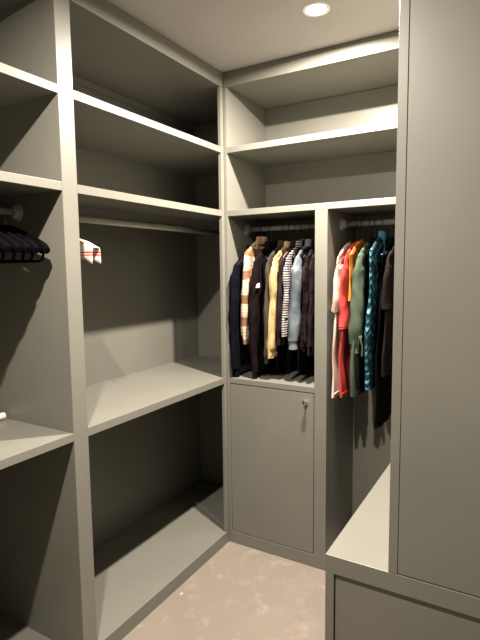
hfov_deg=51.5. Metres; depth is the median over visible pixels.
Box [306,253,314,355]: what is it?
coat
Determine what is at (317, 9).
recessed light
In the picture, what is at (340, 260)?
dress
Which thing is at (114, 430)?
shelving unit
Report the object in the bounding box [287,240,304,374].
dress
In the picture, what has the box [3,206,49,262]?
hanger
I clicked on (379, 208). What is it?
shelf
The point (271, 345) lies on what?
shirt
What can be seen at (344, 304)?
dress
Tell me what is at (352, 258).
blouse
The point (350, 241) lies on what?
hanger
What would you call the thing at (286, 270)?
striped shirt
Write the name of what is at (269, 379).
shelf
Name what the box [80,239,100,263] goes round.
striped cloth
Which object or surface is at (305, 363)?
coat
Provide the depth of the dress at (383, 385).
2.32 m
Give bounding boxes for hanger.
[0,225,39,262]
[0,227,30,262]
[0,232,21,262]
[0,238,10,261]
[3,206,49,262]
[340,220,352,256]
[348,220,358,255]
[352,219,364,254]
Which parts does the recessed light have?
bulb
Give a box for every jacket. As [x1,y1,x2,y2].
[228,245,250,376]
[248,241,271,378]
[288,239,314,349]
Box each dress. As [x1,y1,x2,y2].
[276,240,290,369]
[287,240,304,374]
[331,243,351,397]
[339,243,355,397]
[348,243,369,396]
[357,237,377,393]
[364,231,387,389]
[373,236,394,428]
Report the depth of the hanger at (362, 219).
2.40 m
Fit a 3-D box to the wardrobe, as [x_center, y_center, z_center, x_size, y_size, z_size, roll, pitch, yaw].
[0.508,-0.006,2.534,1.100,2.480,0.476,3,7,30]
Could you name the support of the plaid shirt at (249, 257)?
hanging from the hanger
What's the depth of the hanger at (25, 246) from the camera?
1.62 m
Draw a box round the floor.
[122,541,324,639]
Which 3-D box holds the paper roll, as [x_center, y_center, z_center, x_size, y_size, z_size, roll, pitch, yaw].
[-1.007,0.387,1.820,0.029,0.029,0.303,4,7,36]
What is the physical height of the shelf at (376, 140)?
0.029 m
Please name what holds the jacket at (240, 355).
hanging from the hanger
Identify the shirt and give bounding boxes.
[241,236,267,344]
[263,240,284,363]
[266,241,290,358]
[276,240,296,345]
[282,240,302,336]
[300,241,314,350]
[381,242,394,376]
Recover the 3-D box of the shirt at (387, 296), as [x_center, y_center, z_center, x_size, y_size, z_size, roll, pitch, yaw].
[0.745,-0.072,2.377,0.066,0.653,0.434,3,7,32]
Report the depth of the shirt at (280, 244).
2.52 m
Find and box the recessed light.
[303,2,329,16]
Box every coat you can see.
[261,241,277,369]
[297,240,313,375]
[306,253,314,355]
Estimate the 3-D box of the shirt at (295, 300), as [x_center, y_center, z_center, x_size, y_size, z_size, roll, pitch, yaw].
[0.350,-0.142,2.599,0.080,0.550,0.420,3,7,30]
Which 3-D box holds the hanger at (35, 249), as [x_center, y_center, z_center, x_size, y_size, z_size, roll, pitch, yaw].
[-0.856,-0.300,1.746,0.439,0.201,0.040,3,7,31]
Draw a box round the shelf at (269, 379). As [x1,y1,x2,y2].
[230,367,313,392]
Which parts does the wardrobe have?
panel, door, hanging rod, panel, panel, post, hanging rod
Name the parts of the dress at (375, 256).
neck cord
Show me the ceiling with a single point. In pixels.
(227, 35)
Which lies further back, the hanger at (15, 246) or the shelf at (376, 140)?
the shelf at (376, 140)
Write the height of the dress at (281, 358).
0.683 m
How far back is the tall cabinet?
1.32 m
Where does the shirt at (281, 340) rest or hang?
hanging from the hanger
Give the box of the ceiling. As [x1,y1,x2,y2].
[106,0,399,101]
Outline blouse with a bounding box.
[348,241,366,300]
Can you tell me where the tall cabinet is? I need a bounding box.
[325,0,479,639]
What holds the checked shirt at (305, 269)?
hanging from the hanger
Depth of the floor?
2.24 m
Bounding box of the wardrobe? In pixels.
[223,30,398,569]
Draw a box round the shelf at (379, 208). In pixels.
[228,197,395,222]
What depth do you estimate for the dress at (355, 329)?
2.28 m
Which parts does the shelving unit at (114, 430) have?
hanging rod, shelf, shelf, shelf, divider panel, panel, board, panel, shelf, shelf, hanging rod, shelf, panel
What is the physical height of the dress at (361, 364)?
0.748 m
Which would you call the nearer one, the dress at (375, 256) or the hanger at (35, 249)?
the hanger at (35, 249)
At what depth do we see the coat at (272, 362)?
2.62 m
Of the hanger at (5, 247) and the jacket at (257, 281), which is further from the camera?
the jacket at (257, 281)
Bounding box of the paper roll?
[0,412,5,420]
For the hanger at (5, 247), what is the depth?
1.55 m
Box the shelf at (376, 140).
[227,121,396,166]
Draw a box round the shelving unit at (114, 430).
[0,0,228,639]
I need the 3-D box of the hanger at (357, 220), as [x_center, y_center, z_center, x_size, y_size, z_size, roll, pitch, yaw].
[0.576,-0.399,2.439,0.012,0.183,0.317,3,7,30]
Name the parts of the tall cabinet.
panel, door, tall door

